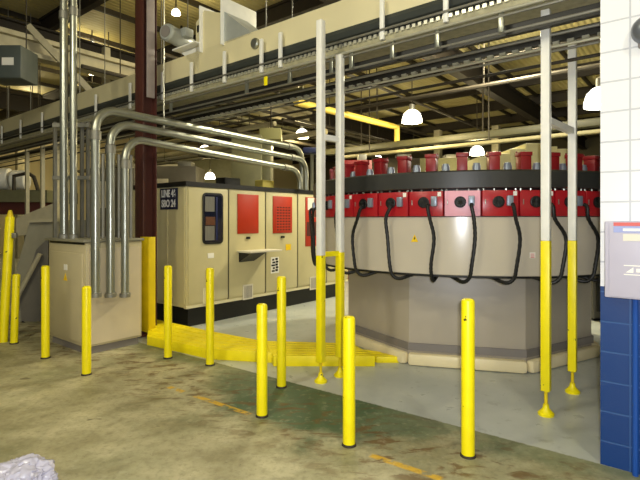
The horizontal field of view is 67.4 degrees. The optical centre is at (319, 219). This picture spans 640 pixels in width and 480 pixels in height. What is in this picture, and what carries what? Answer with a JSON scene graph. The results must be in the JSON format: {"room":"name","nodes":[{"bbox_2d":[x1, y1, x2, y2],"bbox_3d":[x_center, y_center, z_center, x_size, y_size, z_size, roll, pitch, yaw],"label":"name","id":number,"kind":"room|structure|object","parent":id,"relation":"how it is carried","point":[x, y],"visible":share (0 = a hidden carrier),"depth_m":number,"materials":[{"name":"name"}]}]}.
{"room":"factory floor","nodes":[
{"label":"factory floor","id":0,"kind":"room"},
{"bbox_2d":[0,137,298,253],"bbox_3d":[-13.802,-1.650,24.514,0.200,6.500,39.000,0,0,39],"label":"wall","id":1,"kind":"structure","parent":0,"point":[281,178],"depth_m":25.58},
{"bbox_2d":[0,0,599,163],"bbox_3d":[2.664,-4.452,11.320,42.001,1.095,39.001,0,0,39],"label":"ceiling","id":2,"kind":"structure","parent":0,"point":[517,104],"depth_m":16.25,"materials":[{"name":"paint"}]},
{"bbox_2d":[0,0,37,85],"bbox_3d":[-5.390,-3.658,8.397,0.620,2.485,0.506,0,0,0],"label":"heater","id":3,"kind":"object","parent":2,"relation":"hanging from","point":[18,64],"visible":1,"depth_m":8.20,"materials":[{"name":"metal"}]},
{"bbox_2d":[6,62,40,118],"bbox_3d":[-10.451,-3.649,15.163,11.000,2.502,0.822,0,0,39],"label":"hanging rod","id":4,"kind":"object","parent":2,"relation":"hanging from","point":[39,64],"visible":0.1,"depth_m":13.15,"materials":[{"name":"metal"}]},
{"bbox_2d":[0,23,311,124],"bbox_3d":[-3.889,-3.726,11.665,1.282,2.349,11.200,0,0,39],"label":"beam","id":5,"kind":"structure","parent":2,"relation":"hanging from","point":[48,51],"depth_m":9.95,"materials":[{"name":"metal"}]},
{"bbox_2d":[163,0,164,128],"bbox_3d":[-2.206,-3.065,6.784,0.024,3.630,0.024,0,0,0],"label":"hanging rod","id":6,"kind":"object","parent":2,"relation":"hanging from","point":[163,0],"visible":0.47,"depth_m":6.78,"materials":[{"name":"beige metal"}]},
{"bbox_2d":[77,113,259,172],"bbox_3d":[-7.097,-3.620,20.563,13.000,2.561,1.022,0,0,39],"label":"rack","id":7,"kind":"object","parent":2,"relation":"hanging from","point":[190,157],"visible":0.2,"depth_m":19.01,"materials":[{"name":"metal"}]},
{"bbox_2d":[172,0,179,15],"bbox_3d":[-3.000,-4.592,10.000,0.180,0.616,0.180,0,0,0],"label":"lamp","id":8,"kind":"object","parent":2,"relation":"hanging from","point":[175,12],"visible":1,"depth_m":9.96,"materials":[{"name":"beige"}]},
{"bbox_2d":[90,111,276,156],"bbox_3d":[-5.388,-3.759,16.688,10.600,2.282,0.140,0,0,39],"label":"pipe","id":9,"kind":"object","parent":2,"relation":"hanging from","point":[262,125],"visible":0.29,"depth_m":14.15,"materials":[{"name":"metal"}]},
{"bbox_2d":[77,86,303,138],"bbox_3d":[-4.990,-3.980,14.907,11.500,1.840,0.822,0,0,39],"label":"rack","id":10,"kind":"object","parent":2,"relation":"hanging from","point":[298,87],"visible":0.06,"depth_m":12.66,"materials":[{"name":"metal"}]},
{"bbox_2d":[205,169,214,178],"bbox_3d":[-5.042,-3.395,22.000,0.460,3.010,0.460,0,0,0],"label":"lamp","id":11,"kind":"object","parent":2,"relation":"hanging from","point":[209,175],"visible":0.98,"depth_m":21.86,"materials":[{"name":"beige metal"}]},
{"bbox_2d":[100,118,327,165],"bbox_3d":[-5.280,-3.717,18.625,14.000,2.365,0.180,0,0,39],"label":"pipe","id":12,"kind":"object","parent":2,"relation":"hanging from","point":[308,133],"visible":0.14,"depth_m":17.02,"materials":[{"name":"metal"}]},
{"bbox_2d":[77,32,377,145],"bbox_3d":[-1.854,-4.133,17.780,0.904,1.534,14.000,0,0,39],"label":"rack","id":13,"kind":"object","parent":2,"relation":"hanging from","point":[285,129],"visible":0.19,"depth_m":17.12,"materials":[{"name":"metal"}]},
{"bbox_2d":[81,0,414,147],"bbox_3d":[-0.311,-3.940,14.902,0.090,1.920,14.000,0,0,39],"label":"pipe","id":14,"kind":"object","parent":2,"relation":"hanging from","point":[83,66],"visible":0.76,"depth_m":13.08,"materials":[{"name":"metal"}]},
{"bbox_2d":[259,104,281,141],"bbox_3d":[-1.327,-3.527,13.000,0.569,2.747,0.500,0,0,0],"label":"box","id":15,"kind":"object","parent":2,"relation":"hanging from","point":[275,134],"visible":0.68,"depth_m":12.75,"materials":[{"name":"beige metal"}]},
{"bbox_2d":[165,98,381,157],"bbox_3d":[-0.394,-3.752,16.902,0.100,2.296,14.000,0,0,39],"label":"pipe","id":16,"kind":"object","parent":2,"relation":"hanging from","point":[169,117],"visible":0.32,"depth_m":14.81,"materials":[{"name":"metal"}]},
{"bbox_2d":[162,52,433,136],"bbox_3d":[1.189,-4.267,16.512,0.100,1.267,15.000,0,0,39],"label":"pipe","id":17,"kind":"object","parent":2,"relation":"hanging from","point":[167,55],"visible":0.14,"depth_m":16.93,"materials":[{"name":"metal"}]},
{"bbox_2d":[296,125,308,138],"bbox_3d":[-0.600,-3.820,16.000,0.460,2.160,0.460,0,0,0],"label":"lamp","id":18,"kind":"object","parent":2,"relation":"hanging from","point":[301,129],"visible":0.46,"depth_m":15.91,"materials":[{"name":"beige metal"}]},
{"bbox_2d":[293,68,399,140],"bbox_3d":[0.990,-3.693,13.529,0.198,2.414,5.130,0,0,37],"label":"pipe","id":19,"kind":"object","parent":2,"relation":"hanging from","point":[329,110],"visible":0.7,"depth_m":13.77,"materials":[{"name":"metal"}]},
{"bbox_2d":[103,35,597,139],"bbox_3d":[-1.049,-4.220,14.437,23.000,1.360,0.120,0,0,39],"label":"pipe","id":20,"kind":"object","parent":2,"relation":"hanging from","point":[595,35],"visible":0.02,"depth_m":10.79,"materials":[{"name":"metal"}]},
{"bbox_2d":[281,118,442,157],"bbox_3d":[2.667,-3.877,18.561,0.100,2.046,12.000,0,0,39],"label":"pipe","id":21,"kind":"object","parent":2,"relation":"hanging from","point":[282,119],"visible":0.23,"depth_m":16.22,"materials":[{"name":"metal"}]},
{"bbox_2d":[198,43,599,134],"bbox_3d":[0.977,-3.913,12.749,14.000,1.975,0.100,0,0,39],"label":"pipe","id":22,"kind":"object","parent":2,"relation":"hanging from","point":[596,65],"visible":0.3,"depth_m":10.91,"materials":[{"name":"metal"}]},
{"bbox_2d":[402,60,421,123],"bbox_3d":[2.587,-3.821,13.500,0.560,2.157,0.560,0,0,0],"label":"lamp","id":23,"kind":"object","parent":2,"relation":"hanging from","point":[412,116],"visible":0.98,"depth_m":13.37,"materials":[{"name":"beige"}]},
{"bbox_2d":[346,71,517,144],"bbox_3d":[4.375,-4.180,16.171,0.080,1.440,15.000,0,0,39],"label":"pipe","id":24,"kind":"object","parent":2,"relation":"hanging from","point":[350,75],"visible":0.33,"depth_m":15.02,"materials":[{"name":"metal"}]},
{"bbox_2d":[325,63,599,155],"bbox_3d":[4.925,-3.619,13.624,12.000,2.562,0.300,0,0,39],"label":"duct","id":25,"kind":"object","parent":2,"relation":"hanging from","point":[592,122],"visible":0.64,"depth_m":14.04,"materials":[{"name":"yellow"}]},
{"bbox_2d":[344,42,599,158],"bbox_3d":[5.087,-3.469,12.474,11.200,2.862,0.202,0,0,39],"label":"pipe","id":26,"kind":"object","parent":2,"relation":"hanging from","point":[595,131],"visible":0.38,"depth_m":12.90,"materials":[{"name":"yellow"}]},
{"bbox_2d":[470,141,483,155],"bbox_3d":[5.560,-3.603,17.000,0.500,2.594,0.500,0,0,0],"label":"lamp","id":27,"kind":"object","parent":2,"relation":"hanging from","point":[476,150],"visible":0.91,"depth_m":16.84,"materials":[{"name":"beige metal"}]},
{"bbox_2d":[583,77,599,109],"bbox_3d":[4.683,-3.395,8.000,0.520,3.010,0.520,0,0,0],"label":"lamp","id":28,"kind":"object","parent":2,"relation":"hanging from","point":[592,99],"visible":0.47,"depth_m":7.93,"materials":[{"name":"white"}]},
{"bbox_2d":[0,254,639,479],"bbox_3d":[2.664,1.650,11.320,42.000,0.100,39.000,0,0,39],"label":"floor","id":29,"kind":"structure","parent":0,"point":[140,414],"depth_m":3.85,"materials":[{"name":"grey concrete"}]},
{"bbox_2d":[0,210,17,342],"bbox_3d":[-4.133,0.736,6.339,0.159,1.734,0.210,0,0,29],"label":"pole","id":30,"kind":"object","parent":29,"relation":"on","point":[9,235],"visible":1,"depth_m":6.31,"materials":[{"name":"yellow metal"}]},
{"bbox_2d":[9,274,19,344],"bbox_3d":[-3.953,1.149,6.219,0.128,0.905,0.105,0,0,0],"label":"bollard","id":31,"kind":"object","parent":29,"relation":"on","point":[15,300],"visible":1,"depth_m":6.18,"materials":[{"name":"yellow metal"}]},
{"bbox_2d":[15,150,24,258],"bbox_3d":[-12.500,-1.160,20.000,0.280,5.520,0.280,0,0,39],"label":"column","id":32,"kind":"structure","parent":29,"relation":"on","point":[19,241],"depth_m":19.89,"materials":[{"name":"metal"}]},
{"bbox_2d":[0,453,57,479],"bbox_3d":[-1.776,1.508,2.859,0.386,0.180,0.352,0,0,0],"label":"plastic wrap","id":33,"kind":"object","parent":29,"relation":"on","point":[31,466],"visible":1,"depth_m":2.83,"materials":[{"name":"grey"}]},
{"bbox_2d":[0,172,77,279],"bbox_3d":[-8.542,0.164,13.275,2.866,2.873,1.650,0,0,0],"label":"machine","id":34,"kind":"object","parent":29,"relation":"on","point":[14,200],"visible":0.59,"depth_m":12.50,"materials":[{"name":"grey metal"}]},
{"bbox_2d":[0,168,11,189],"bbox_3d":[-8.652,-1.119,13.100,0.380,0.596,0.596,0,0,-11],"label":"roll","id":35,"kind":"object","parent":34,"relation":"on","point":[4,172],"visible":0.71,"depth_m":12.91,"materials":[{"name":"paint"}]},
{"bbox_2d":[8,170,30,189],"bbox_3d":[-8.188,-1.089,13.100,0.380,0.536,0.536,0,0,-11],"label":"roll","id":36,"kind":"object","parent":34,"relation":"on","point":[20,181],"visible":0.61,"depth_m":12.89,"materials":[{"name":"paint"}]},
{"bbox_2d":[16,203,68,240],"bbox_3d":[-5.047,0.649,8.750,0.673,1.901,0.500,0,0,0],"label":"hopper","id":37,"kind":"object","parent":29,"relation":"on","point":[46,212],"visible":0.19,"depth_m":8.50,"materials":[{"name":"metal"}]},
{"bbox_2d":[40,265,50,358],"bbox_3d":[-3.183,1.063,5.565,0.105,1.074,0.105,0,0,0],"label":"bollard","id":38,"kind":"object","parent":29,"relation":"on","point":[45,270],"visible":1,"depth_m":5.53,"materials":[{"name":"yellow metal"}]},
{"bbox_2d":[9,218,90,322],"bbox_3d":[-4.404,0.914,7.768,1.073,1.878,0.645,0,0,0],"label":"chute","id":39,"kind":"object","parent":29,"relation":"on","point":[34,255],"visible":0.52,"depth_m":7.57,"materials":[{"name":"metal"}]},
{"bbox_2d":[81,286,91,375],"bbox_3d":[-2.418,1.141,4.971,0.105,0.919,0.105,0,0,0],"label":"bollard","id":40,"kind":"object","parent":29,"relation":"on","point":[86,290],"visible":1,"depth_m":4.93,"materials":[{"name":"yellow metal"}]},
{"bbox_2d":[45,236,143,353],"bbox_3d":[-2.941,0.917,6.254,1.075,1.365,0.780,0,0,39],"label":"cabinet","id":41,"kind":"object","parent":29,"relation":"on","point":[115,321],"visible":0.81,"depth_m":5.95,"materials":[{"name":"grey metal"}]},
{"bbox_2d":[58,0,68,237],"bbox_3d":[-3.317,-2.132,6.220,0.136,4.735,0.133,0,0,0],"label":"riser pipe","id":42,"kind":"object","parent":41,"relation":"on","point":[63,12],"visible":0.8,"depth_m":6.17,"materials":[{"name":"metal"}]},
{"bbox_2d":[52,122,90,237],"bbox_3d":[-3.318,-0.540,6.409,0.542,1.550,0.138,0,0,0],"label":"rack","id":43,"kind":"object","parent":41,"relation":"on","point":[55,125],"visible":0.89,"depth_m":6.43,"materials":[{"name":"metal"}]},
{"bbox_2d":[68,0,78,238],"bbox_3d":[-3.143,-2.132,6.120,0.124,4.735,0.121,0,0,0],"label":"riser pipe","id":44,"kind":"object","parent":41,"relation":"on","point":[73,10],"visible":0.99,"depth_m":6.08,"materials":[{"name":"metal"}]},
{"bbox_2d":[101,154,104,237],"bbox_3d":[-2.848,-0.315,6.300,0.042,1.100,0.044,0,0,0],"label":"conduit","id":45,"kind":"object","parent":41,"relation":"on","point":[102,155],"visible":1,"depth_m":6.28,"materials":[{"name":"metal"}]},
{"bbox_2d":[117,154,120,237],"bbox_3d":[-2.659,-0.315,6.350,0.042,1.100,0.044,0,0,0],"label":"conduit","id":46,"kind":"object","parent":41,"relation":"on","point":[118,155],"visible":1,"depth_m":6.33,"materials":[{"name":"metal"}]},
{"bbox_2d":[129,155,132,237],"bbox_3d":[-2.520,-0.315,6.400,0.042,1.100,0.044,0,0,0],"label":"conduit","id":47,"kind":"object","parent":41,"relation":"on","point":[130,156],"visible":0.97,"depth_m":6.38,"materials":[{"name":"metal"}]},
{"bbox_2d":[105,121,308,297],"bbox_3d":[-1.403,-0.151,7.492,0.131,2.162,4.199,0,0,34],"label":"conduit","id":48,"kind":"object","parent":41,"relation":"attached to","point":[110,147],"visible":0.99,"depth_m":5.80,"materials":[{"name":"metal"}]},
{"bbox_2d":[119,137,302,297],"bbox_3d":[-1.398,-0.056,7.442,0.126,2.019,3.741,0,0,34],"label":"conduit","id":49,"kind":"object","parent":41,"relation":"attached to","point":[124,161],"visible":1,"depth_m":5.95,"materials":[{"name":"metal"}]},
{"bbox_2d":[90,164,134,236],"bbox_3d":[-6.067,-0.053,14.586,1.283,3.307,1.227,0,0,0],"label":"machine","id":50,"kind":"object","parent":29,"relation":"on","point":[133,164],"visible":0.1,"depth_m":14.00,"materials":[{"name":"metal"}]},
{"bbox_2d":[135,0,156,336],"bbox_3d":[-2.447,-1.160,6.750,0.320,5.520,0.320,0,0,39],"label":"steel column","id":51,"kind":"structure","parent":29,"relation":"on","point":[145,10],"depth_m":6.70,"materials":[{"name":"red metal"}]},
{"bbox_2d":[140,237,154,332],"bbox_3d":[-2.370,0.880,6.608,0.206,1.300,0.106,0,0,39],"label":"guard","id":52,"kind":"object","parent":51,"relation":"attached to","point":[148,244],"visible":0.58,"depth_m":6.55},
{"bbox_2d":[163,265,172,358],"bbox_3d":[-1.762,1.063,5.565,0.105,1.074,0.105,0,0,0],"label":"bollard","id":53,"kind":"object","parent":29,"relation":"on","point":[167,269],"visible":1,"depth_m":5.53,"materials":[{"name":"yellow metal"}]},
{"bbox_2d":[147,320,205,357],"bbox_3d":[-1.936,1.540,6.358,2.106,0.120,0.679,0,0,38],"label":"ramp","id":54,"kind":"object","parent":29,"relation":"on","point":[185,339],"visible":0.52,"depth_m":6.06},
{"bbox_2d":[157,161,204,182],"bbox_3d":[-4.900,-0.195,16.587,1.533,3.590,1.227,0,0,0],"label":"machine","id":55,"kind":"object","parent":29,"relation":"on","point":[185,170],"visible":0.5,"depth_m":16.00,"materials":[{"name":"metal"}]},
{"bbox_2d":[157,149,231,182],"bbox_3d":[-6.823,-1.066,25.587,5.104,5.332,1.227,0,0,0],"label":"machine","id":56,"kind":"object","parent":29,"relation":"on","point":[222,167],"visible":0.02,"depth_m":25.00,"materials":[{"name":"metal"}]},
{"bbox_2d":[205,268,214,365],"bbox_3d":[-1.214,1.063,5.297,0.105,1.074,0.105,0,0,0],"label":"bollard","id":57,"kind":"object","parent":29,"relation":"on","point":[209,271],"visible":1,"depth_m":5.26,"materials":[{"name":"yellow metal"}]},
{"bbox_2d":[133,181,347,326],"bbox_3d":[-1.309,0.515,9.134,2.255,2.170,4.151,0,0,39],"label":"machine","id":58,"kind":"object","parent":29,"relation":"on","point":[251,236],"visible":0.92,"depth_m":7.72,"materials":[{"name":"beige metal"}]},
{"bbox_2d":[89,107,303,297],"bbox_3d":[-1.492,-0.269,7.477,0.135,2.342,4.489,0,0,31],"label":"conduit","id":59,"kind":"object","parent":58,"relation":"attached to","point":[95,135],"visible":0.88,"depth_m":5.61,"materials":[{"name":"metal"}]},
{"bbox_2d":[205,226,214,240],"bbox_3d":[-1.686,0.201,7.347,0.004,0.220,0.178,0,0,39],"label":"window pane","id":60,"kind":"object","parent":58,"relation":"attached to","point":[209,230],"depth_m":7.34,"materials":[{"name":"grey glass"}]},
{"bbox_2d":[205,196,214,211],"bbox_3d":[-1.686,-0.243,7.347,0.004,0.229,0.178,0,0,39],"label":"window pane","id":61,"kind":"object","parent":58,"relation":"attached to","point":[209,201],"depth_m":7.34,"materials":[{"name":"grey glass"}]},
{"bbox_2d":[216,177,239,184],"bbox_3d":[-1.592,-0.648,8.322,0.243,0.156,0.347,0,0,39],"label":"junction box","id":62,"kind":"object","parent":58,"relation":"on","point":[222,180],"visible":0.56,"depth_m":8.21,"materials":[{"name":"black paint"}]},
{"bbox_2d":[237,249,281,252],"bbox_3d":[-0.996,0.513,7.978,0.320,0.029,0.733,0,0,39],"label":"shelf","id":63,"kind":"object","parent":58,"relation":"attached to","point":[238,250],"depth_m":7.86,"materials":[{"name":"beige metal"}]},
{"bbox_2d":[255,180,273,187],"bbox_3d":[-1.042,-0.654,9.007,0.210,0.169,0.300,0,0,39],"label":"carton","id":64,"kind":"object","parent":58,"relation":"on","point":[260,183],"visible":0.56,"depth_m":8.91,"materials":[{"name":"yellow cardboard"}]},
{"bbox_2d":[271,258,277,271],"bbox_3d":[-0.797,0.792,8.476,0.003,0.240,0.171,0,0,39],"label":"print","id":65,"kind":"object","parent":58,"relation":"attached to","point":[274,261],"depth_m":8.47,"materials":[{"name":"white paper"}]},
{"bbox_2d":[303,147,315,190],"bbox_3d":[-0.141,-1.027,9.900,0.419,0.916,0.250,0,0,0],"label":"valve","id":66,"kind":"object","parent":58,"relation":"on","point":[311,151],"visible":0.49,"depth_m":9.86,"materials":[{"name":"metal"}]},
{"bbox_2d":[307,222,315,235],"bbox_3d":[-0.143,0.174,9.279,0.003,0.270,0.348,0,0,39],"label":"grille","id":67,"kind":"object","parent":58,"relation":"attached to","point":[308,225],"depth_m":9.20,"materials":[{"name":"red metal"}]},
{"bbox_2d":[214,332,271,362],"bbox_3d":[-1.045,1.540,5.910,0.631,0.120,1.337,0,0,-18],"label":"ramp","id":68,"kind":"object","parent":29,"relation":"on","point":[226,346],"visible":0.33,"depth_m":5.53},
{"bbox_2d":[232,135,272,185],"bbox_3d":[-1.685,-0.239,12.100,0.932,3.678,0.900,0,0,0],"label":"tower","id":69,"kind":"object","parent":29,"relation":"on","point":[248,173],"visible":0.21,"depth_m":11.65,"materials":[{"name":"beige metal"}]},
{"bbox_2d":[256,303,267,418],"bbox_3d":[-0.473,1.141,3.918,0.105,0.919,0.105,0,0,0],"label":"bollard","id":70,"kind":"object","parent":29,"relation":"on","point":[262,413],"visible":1,"depth_m":3.88,"materials":[{"name":"yellow metal"}]},
{"bbox_2d":[276,276,286,388],"bbox_3d":[-0.369,1.068,4.599,0.105,1.064,0.105,0,0,0],"label":"bollard","id":71,"kind":"object","parent":29,"relation":"on","point":[281,280],"visible":1,"depth_m":4.56,"materials":[{"name":"yellow metal"}]},
{"bbox_2d":[0,0,599,213],"bbox_3d":[-4.564,-1.640,9.210,21.200,6.480,0.794,0,0,39],"label":"conveyor","id":72,"kind":"object","parent":29,"relation":"on","point":[369,34],"visible":0.89,"depth_m":5.29,"materials":[{"name":"beige metal"}]},
{"bbox_2d":[160,0,257,68],"bbox_3d":[-1.318,-2.450,6.550,1.663,0.860,0.765,0,0,27],"label":"motor","id":73,"kind":"object","parent":72,"relation":"on","point":[234,20],"visible":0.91,"depth_m":6.43,"materials":[{"name":"white metal"}]},
{"bbox_2d":[267,341,374,365],"bbox_3d":[-0.044,1.540,5.574,1.287,0.120,0.663,0,0,0],"label":"ramp","id":74,"kind":"object","parent":29,"relation":"on","point":[297,353],"visible":0.64,"depth_m":5.26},
{"bbox_2d":[314,19,344,383],"bbox_3d":[0.106,-0.185,4.830,0.394,3.570,0.129,0,0,-43],"label":"support frame","id":75,"kind":"object","parent":29,"relation":"on","point":[321,137],"visible":0.94,"depth_m":4.73,"materials":[{"name":"white paint"}]},
{"bbox_2d":[342,315,355,448],"bbox_3d":[0.206,1.141,3.413,0.105,0.919,0.105,0,0,0],"label":"bollard","id":76,"kind":"object","parent":29,"relation":"on","point":[349,442],"visible":1,"depth_m":3.38,"materials":[{"name":"yellow metal"}]},
{"bbox_2d":[344,154,371,170],"bbox_3d":[0.990,-0.076,13.086,0.729,3.352,1.227,0,0,0],"label":"machine","id":77,"kind":"object","parent":29,"relation":"on","point":[361,157],"visible":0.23,"depth_m":12.50,"materials":[{"name":"metal"}]},
{"bbox_2d":[363,349,398,362],"bbox_3d":[0.645,1.562,5.487,0.179,0.075,0.496,0,0,-44],"label":"ramp","id":78,"kind":"object","parent":29,"relation":"on","point":[380,357],"visible":0.83,"depth_m":5.37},
{"bbox_2d":[371,154,419,172],"bbox_3d":[2.692,-0.393,17.587,1.700,3.986,1.227,0,0,0],"label":"machine","id":79,"kind":"object","parent":29,"relation":"on","point":[393,162],"visible":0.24,"depth_m":17.00,"materials":[{"name":"metal"}]},
{"bbox_2d":[434,130,441,157],"bbox_3d":[5.162,-1.160,21.000,0.280,5.520,0.280,0,0,39],"label":"column","id":80,"kind":"structure","parent":29,"relation":"on","point":[436,132],"depth_m":20.88,"materials":[{"name":"metal"}]},
{"bbox_2d":[420,154,469,171],"bbox_3d":[4.948,-0.522,19.587,1.979,4.244,1.227,0,0,0],"label":"machine","id":81,"kind":"object","parent":29,"relation":"on","point":[450,159],"visible":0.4,"depth_m":19.00,"materials":[{"name":"metal"}]},
{"bbox_2d":[309,143,599,373],"bbox_3d":[1.943,0.310,6.584,4.184,2.554,4.130,0,0,0],"label":"machine","id":82,"kind":"object","parent":29,"relation":"on","point":[417,244],"visible":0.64,"depth_m":5.06,"materials":[{"name":"grey metal"}]},
{"bbox_2d":[460,298,475,459],"bbox_3d":[1.003,1.065,3.254,0.105,1.069,0.105,0,0,0],"label":"bollard","id":83,"kind":"object","parent":29,"relation":"on","point":[467,452],"visible":1,"depth_m":3.22,"materials":[{"name":"yellow metal"}]},
{"bbox_2d":[492,125,499,151],"bbox_3d":[7.333,-1.160,20.000,0.280,5.520,0.280,0,0,39],"label":"column","id":84,"kind":"structure","parent":29,"relation":"on","point":[495,147],"depth_m":19.90,"materials":[{"name":"metal"}]},
{"bbox_2d":[538,8,579,417],"bbox_3d":[2.098,-0.080,4.195,0.128,3.360,0.831,0,0,43],"label":"support frame","id":85,"kind":"object","parent":29,"relation":"on","point":[547,121],"visible":0.9,"depth_m":3.92,"materials":[{"name":"white paint"}]},
{"bbox_2d":[591,276,599,319],"bbox_3d":[4.923,0.910,7.888,1.200,1.420,0.625,0,0,0],"label":"cabinet","id":86,"kind":"object","parent":29,"relation":"on","point":[595,286],"visible":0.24,"depth_m":7.60,"materials":[{"name":"grey metal"}]},
{"bbox_2d":[306,135,599,189],"bbox_3d":[14.920,-1.650,26.616,42.000,6.500,0.200,0,0,39],"label":"wall","id":87,"kind":"structure","parent":0,"point":[592,144],"depth_m":29.17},
{"bbox_2d":[600,0,639,474],"bbox_3d":[3.463,-1.650,1.977,4.000,6.500,0.200,0,0,39],"label":"wall","id":88,"kind":"structure","parent":0,"point":[619,53],"depth_m":3.09,"materials":[{"name":"white tile"}]},
{"bbox_2d":[605,221,639,299],"bbox_3d":[1.994,0.246,2.942,0.420,0.480,0.132,0,0,39],"label":"wall box","id":89,"kind":"object","parent":88,"relation":"attached to","point":[622,238],"visible":1,"depth_m":2.96,"materials":[{"name":"white metal"}]},
{"bbox_2d":[632,299,638,476],"bbox_3d":[1.974,1.033,3.004,0.032,1.134,0.034,0,0,0],"label":"conduit","id":90,"kind":"object","parent":88,"relation":"attached to","point":[635,303],"visible":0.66,"depth_m":2.99,"materials":[{"name":"blue metal"}]},
{"bbox_2d":[631,18,639,48],"bbox_3d":[2.007,-1.168,2.945,0.175,0.188,0.110,0,0,39],"label":"bell","id":91,"kind":"object","parent":88,"relation":"attached to","point":[635,30],"visible":1,"depth_m":2.96,"materials":[{"name":"grey metal"}]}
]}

